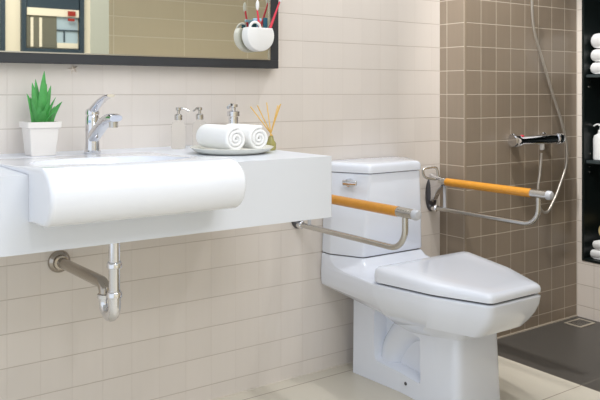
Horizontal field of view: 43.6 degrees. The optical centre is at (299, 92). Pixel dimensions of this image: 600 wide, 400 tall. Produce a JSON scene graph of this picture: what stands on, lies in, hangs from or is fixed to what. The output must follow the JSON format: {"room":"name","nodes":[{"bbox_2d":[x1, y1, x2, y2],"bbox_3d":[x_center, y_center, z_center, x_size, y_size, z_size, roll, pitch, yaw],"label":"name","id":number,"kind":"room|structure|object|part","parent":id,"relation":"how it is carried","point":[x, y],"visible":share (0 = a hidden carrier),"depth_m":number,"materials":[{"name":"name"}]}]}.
{"room":"accessible bathroom","nodes":[
{"label":"accessible bathroom","id":0,"kind":"room"},
{"bbox_2d":[0,0,439,399],"bbox_3d":[-1.047,-0.290,2.132,3.971,2.700,0.120,0,0,-35],"label":"wall","id":1,"kind":"structure","parent":0,"point":[207,315],"depth_m":2.62,"materials":[{"name":"beige tile"}]},
{"bbox_2d":[0,0,277,68],"bbox_3d":[-0.864,-0.528,2.161,1.903,0.881,0.045,0,0,-35],"label":"wall mirror","id":2,"kind":"object","parent":1,"relation":"attached to","point":[170,33],"visible":1,"depth_m":2.38,"materials":[{"name":"grey mirror"}]},
{"bbox_2d":[242,21,273,51],"bbox_3d":[-0.147,-0.197,2.617,0.112,0.106,0.044,0,0,-35],"label":"toothbrush holder","id":3,"kind":"object","parent":2,"relation":"attached to","point":[256,39],"visible":1,"depth_m":2.60,"materials":[{"name":"white ceramic"}]},
{"bbox_3d":[-0.155,-0.224,2.593,0.052,0.052,0.009,0,0,-35],"label":"handle","id":4,"kind":"part","parent":3,"relation":"part of","materials":[{"name":"white ceramic"}]},
{"bbox_2d":[256,0,259,26],"bbox_3d":[-0.143,-0.259,2.605,0.012,0.127,0.028,0,0,38],"label":"toothbrush","id":5,"kind":"object","parent":3,"relation":"in","point":[257,1],"visible":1,"depth_m":2.60,"materials":[{"name":"red plastic"}]},
{"bbox_2d":[263,18,267,27],"bbox_3d":[-0.122,-0.229,2.625,0.016,0.068,0.008,0,0,-35],"label":"comb","id":6,"kind":"object","parent":3,"relation":"in","point":[265,20],"visible":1,"depth_m":2.62,"materials":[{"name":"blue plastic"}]},
{"bbox_2d":[269,0,281,27],"bbox_3d":[-0.092,-0.274,2.645,0.062,0.158,0.012,0,0,-23],"label":"toothbrush","id":7,"kind":"object","parent":3,"relation":"in","point":[276,10],"visible":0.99,"depth_m":2.64,"materials":[{"name":"red plastic"}]},
{"bbox_2d":[0,145,331,256],"bbox_3d":[-0.484,0.264,2.084,0.973,0.172,0.613,0,0,-35],"label":"countertop","id":8,"kind":"structure","parent":1,"relation":"attached to","point":[282,186],"depth_m":1.94,"materials":[{"name":"white stone"}]},
{"bbox_2d":[19,71,61,155],"bbox_3d":[-0.739,0.057,2.153,0.108,0.241,0.095,0,0,-35],"label":"aloe","id":9,"kind":"object","parent":8,"relation":"on","point":[40,134],"visible":1,"depth_m":2.13,"materials":[{"name":"white"}]},
{"bbox_2d":[19,121,61,155],"bbox_3d":[-0.744,0.130,2.149,0.095,0.096,0.095,0,0,-35],"label":"pot","id":10,"kind":"object","parent":9,"relation":"attached to","point":[40,138],"depth_m":2.12,"materials":[{"name":"white ceramic"}]},
{"bbox_2d":[84,94,121,153],"bbox_3d":[-0.566,0.090,2.148,0.050,0.174,0.213,0,0,-35],"label":"faucet","id":11,"kind":"object","parent":8,"relation":"on","point":[95,127],"visible":1,"depth_m":2.18,"materials":[{"name":"silver metal"}]},
{"bbox_3d":[-0.570,0.035,2.154,0.030,0.064,0.145,0,0,-35],"label":"lever","id":12,"kind":"part","parent":11,"relation":"part of","materials":[{"name":"silver metal"}]},
{"bbox_3d":[-0.556,0.103,2.135,0.040,0.093,0.180,0,0,-35],"label":"spout","id":13,"kind":"part","parent":11,"relation":"part of","materials":[{"name":"silver metal"}]},
{"bbox_2d":[0,152,245,227],"bbox_3d":[-0.476,0.232,1.870,0.463,0.150,0.562,0,0,-35],"label":"basin","id":14,"kind":"object","parent":8,"relation":"in","point":[77,189],"visible":1,"depth_m":1.64,"materials":[{"name":"white ceramic"}]},
{"bbox_2d":[48,243,121,321],"bbox_3d":[-0.598,0.471,2.092,0.068,0.241,0.465,0,0,-35],"label":"trap","id":15,"kind":"object","parent":14,"relation":"attached to","point":[109,295],"visible":1,"depth_m":1.96,"materials":[{"name":"silver metal"}]},
{"bbox_2d":[171,107,188,148],"bbox_3d":[-0.384,0.112,2.396,0.055,0.132,0.046,0,0,-35],"label":"soap dispenser","id":16,"kind":"object","parent":8,"relation":"on","point":[178,128],"visible":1,"depth_m":2.38,"materials":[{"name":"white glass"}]},
{"bbox_2d":[171,120,185,148],"bbox_3d":[-0.388,0.132,2.394,0.046,0.091,0.046,0,0,-35],"label":"bottle","id":17,"kind":"object","parent":16,"relation":"attached to","point":[178,128],"depth_m":2.37,"materials":[{"name":"clear glass"}]},
{"bbox_2d":[193,107,205,145],"bbox_3d":[-0.330,0.112,2.435,0.055,0.132,0.046,0,0,-35],"label":"soap dispenser","id":18,"kind":"object","parent":8,"relation":"on","point":[199,122],"visible":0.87,"depth_m":2.42,"materials":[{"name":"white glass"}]},
{"bbox_2d":[193,120,205,145],"bbox_3d":[-0.326,0.132,2.438,0.046,0.091,0.046,0,0,-35],"label":"bottle","id":19,"kind":"object","parent":18,"relation":"attached to","point":[197,124],"depth_m":2.42,"materials":[{"name":"clear glass"}]},
{"bbox_2d":[190,145,273,154],"bbox_3d":[-0.202,0.168,2.225,0.249,0.018,0.249,0,0,-35],"label":"serving dish","id":20,"kind":"object","parent":8,"relation":"on","point":[200,149],"visible":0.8,"depth_m":2.13,"materials":[{"name":"white ceramic"}]},
{"bbox_2d":[196,124,244,149],"bbox_3d":[-0.235,0.129,2.202,0.065,0.071,0.185,0,0,-35],"label":"rolled towel","id":21,"kind":"object","parent":20,"relation":"on","point":[227,137],"visible":0.99,"depth_m":2.15,"materials":[{"name":"white fabric"}]},
{"bbox_2d":[227,123,267,148],"bbox_3d":[-0.170,0.129,2.246,0.065,0.071,0.175,0,0,-35],"label":"rolled towel","id":22,"kind":"object","parent":20,"relation":"on","point":[255,137],"visible":0.45,"depth_m":2.18,"materials":[{"name":"white fabric"}]},
{"bbox_2d":[227,103,239,123],"bbox_3d":[-0.226,0.106,2.491,0.056,0.143,0.046,0,0,-35],"label":"soap dispenser","id":23,"kind":"object","parent":8,"relation":"on","point":[233,113],"visible":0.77,"depth_m":2.48,"materials":[{"name":"silver metal"}]},
{"bbox_2d":[228,116,237,123],"bbox_3d":[-0.221,0.128,2.494,0.046,0.099,0.046,0,0,-35],"label":"bottle","id":24,"kind":"object","parent":23,"relation":"attached to","point":[232,119],"depth_m":2.48,"materials":[{"name":"silver metal"}]},
{"bbox_2d":[250,102,280,149],"bbox_3d":[-0.097,0.103,2.325,0.111,0.148,0.063,0,0,-35],"label":"reed diffuser","id":25,"kind":"object","parent":8,"relation":"on","point":[270,141],"visible":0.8,"depth_m":2.32,"materials":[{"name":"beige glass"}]},
{"bbox_2d":[266,136,275,149],"bbox_3d":[-0.090,0.155,2.329,0.033,0.044,0.033,0,0,-35],"label":"bottle","id":26,"kind":"object","parent":25,"relation":"attached to","point":[270,141],"depth_m":2.32,"materials":[{"name":"green glass"}]},
{"bbox_2d":[210,361,352,399],"bbox_3d":[-1.014,1.058,2.080,3.964,0.004,0.004,0,0,-35],"label":"trim","id":27,"kind":"structure","parent":1,"relation":"attached to","point":[351,361],"depth_m":2.75,"materials":[{"name":"beige tile"}]},
{"bbox_2d":[292,194,421,249],"bbox_3d":[0.156,0.406,2.519,0.104,0.196,0.644,0,0,-35],"label":"grab bar","id":28,"kind":"object","parent":1,"relation":"attached to","point":[405,214],"visible":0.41,"depth_m":2.43,"materials":[{"name":"grey metal"}]},
{"bbox_2d":[422,166,553,225],"bbox_3d":[0.716,0.406,2.940,0.104,0.196,0.610,0,0,-35],"label":"grab bar","id":29,"kind":"object","parent":1,"relation":"attached to","point":[436,183],"visible":1,"depth_m":2.98,"materials":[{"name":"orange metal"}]},
{"bbox_3d":[0.560,0.432,3.196,0.060,0.144,0.012,0,0,-35],"label":"wall plate","id":30,"kind":"part","parent":29,"relation":"part of","materials":[{"name":"grey metal"}]},
{"bbox_2d":[216,316,599,399],"bbox_3d":[1.312,1.085,0.744,7.400,0.050,5.120,0,0,-35],"label":"floor","id":31,"kind":"structure","parent":0,"point":[517,381],"depth_m":2.80,"materials":[{"name":"tile"}]},
{"bbox_2d":[321,156,540,399],"bbox_3d":[0.470,0.659,2.674,0.471,0.800,0.754,0,0,-35],"label":"toilet","id":32,"kind":"object","parent":31,"relation":"on","point":[425,327],"visible":0.95,"depth_m":2.60,"materials":[{"name":"white ceramic"}]},
{"bbox_3d":[0.306,0.451,2.903,0.418,0.304,0.190,0,0,-35],"label":"tank","id":33,"kind":"part","parent":32,"relation":"part of","materials":[{"name":"white ceramic"}]},
{"bbox_3d":[0.307,0.278,2.902,0.400,0.038,0.194,0,0,-35],"label":"tank lid","id":34,"kind":"part","parent":32,"relation":"part of","materials":[{"name":"white ceramic"}]},
{"bbox_3d":[0.562,0.651,2.545,0.433,0.006,0.407,0,0,-35],"label":"seat","id":35,"kind":"part","parent":32,"relation":"part of","materials":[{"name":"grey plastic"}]},
{"bbox_3d":[0.562,0.622,2.544,0.468,0.053,0.435,0,0,-35],"label":"seat lid","id":36,"kind":"part","parent":32,"relation":"part of","materials":[{"name":"white ceramic"}]},
{"bbox_2d":[564,318,594,327],"bbox_3d":[1.287,1.058,3.451,0.116,0.004,0.087,0,0,-35],"label":"floor drain","id":37,"kind":"object","parent":31,"relation":"on","point":[580,323],"visible":1,"depth_m":3.44,"materials":[{"name":"silver metal"}]},
{"bbox_2d":[440,0,576,336],"bbox_3d":[0.925,-0.290,3.450,0.774,2.700,0.265,0,0,-35],"label":"wall","id":38,"kind":"structure","parent":0,"point":[508,91],"depth_m":3.29,"materials":[{"name":"brown tile"}]},
{"bbox_2d":[464,0,466,251],"bbox_3d":[0.687,-0.290,3.118,0.008,2.700,0.006,0,0,-35],"label":"trim","id":39,"kind":"structure","parent":38,"relation":"attached to","point":[465,1],"depth_m":3.12,"materials":[{"name":"brown"}]},
{"bbox_2d":[508,132,564,149],"bbox_3d":[1.038,0.215,3.317,0.340,0.074,0.081,0,0,-35],"label":"shower mixer","id":40,"kind":"object","parent":38,"relation":"attached to","point":[514,140],"visible":1,"depth_m":3.28,"materials":[{"name":"silver metal"}]},
{"bbox_3d":[0.926,0.206,3.220,0.045,0.054,0.054,0,0,-35],"label":"temperature knob","id":41,"kind":"part","parent":40,"relation":"part of","materials":[{"name":"silver metal"}]},
{"bbox_3d":[1.168,0.206,3.393,0.041,0.054,0.054,0,0,-35],"label":"flow knob","id":42,"kind":"part","parent":40,"relation":"part of","materials":[{"name":"silver metal"}]},
{"bbox_2d":[497,315,576,338],"bbox_3d":[1.002,1.057,3.340,0.770,0.006,0.004,0,0,-35],"label":"trim","id":43,"kind":"structure","parent":38,"relation":"attached to","point":[574,315],"depth_m":3.38,"materials":[{"name":"beige tile"}]},
{"bbox_2d":[531,0,567,213],"bbox_3d":[1.112,0.035,3.362,0.300,1.007,0.033,0,0,-41],"label":"shower hose","id":44,"kind":"object","parent":38,"relation":"attached to","point":[532,9],"visible":0.89,"depth_m":3.36,"materials":[{"name":"silver metal"}]},
{"bbox_2d":[577,0,599,321],"bbox_3d":[1.850,-0.290,3.130,0.360,2.700,1.860,0,0,-35],"label":"wall","id":45,"kind":"structure","parent":0,"point":[588,273],"depth_m":3.55,"materials":[{"name":"beige tile"}]},
{"bbox_2d":[582,0,599,263],"bbox_3d":[1.636,-0.049,3.376,0.303,1.680,0.626,0,0,-35],"label":"shelf unit","id":46,"kind":"object","parent":45,"relation":"attached to","point":[590,9],"visible":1,"depth_m":3.55,"materials":[{"name":"black"}]},
{"bbox_2d":[590,62,599,73],"bbox_3d":[1.543,-0.116,3.474,0.200,0.054,0.322,0,0,-35],"label":"folded towel","id":47,"kind":"object","parent":46,"relation":"on","point":[595,67],"visible":1,"depth_m":3.52,"materials":[{"name":"white fabric"}]},
{"bbox_2d":[591,49,599,61],"bbox_3d":[1.545,-0.176,3.472,0.200,0.058,0.324,0,0,-35],"label":"folded towel","id":48,"kind":"object","parent":47,"relation":"on","point":[595,54],"visible":1,"depth_m":3.52,"materials":[{"name":"white fabric"}]},
{"bbox_2d":[591,33,599,47],"bbox_3d":[1.547,-0.245,3.469,0.200,0.070,0.330,0,0,-35],"label":"folded towel","id":49,"kind":"object","parent":48,"relation":"on","point":[595,39],"visible":1,"depth_m":3.52,"materials":[{"name":"white fabric"}]},
{"bbox_2d":[590,249,599,259],"bbox_3d":[1.537,0.756,3.466,0.200,0.042,0.316,0,0,-35],"label":"folded towel","id":50,"kind":"object","parent":46,"relation":"on","point":[594,253],"visible":1,"depth_m":3.51,"materials":[{"name":"white fabric"}]},
{"bbox_2d":[592,240,599,249],"bbox_3d":[1.544,0.712,3.457,0.200,0.040,0.315,0,0,-35],"label":"folded towel","id":51,"kind":"object","parent":50,"relation":"on","point":[596,244],"visible":1,"depth_m":3.51,"materials":[{"name":"white fabric"}]},
{"bbox_2d":[593,124,599,160],"bbox_3d":[1.419,0.231,3.545,0.068,0.172,0.072,0,0,-35],"label":"pump bottle","id":52,"kind":"object","parent":46,"relation":"on","point":[596,139],"visible":1,"depth_m":3.52,"materials":[{"name":"white plastic"}]}
]}

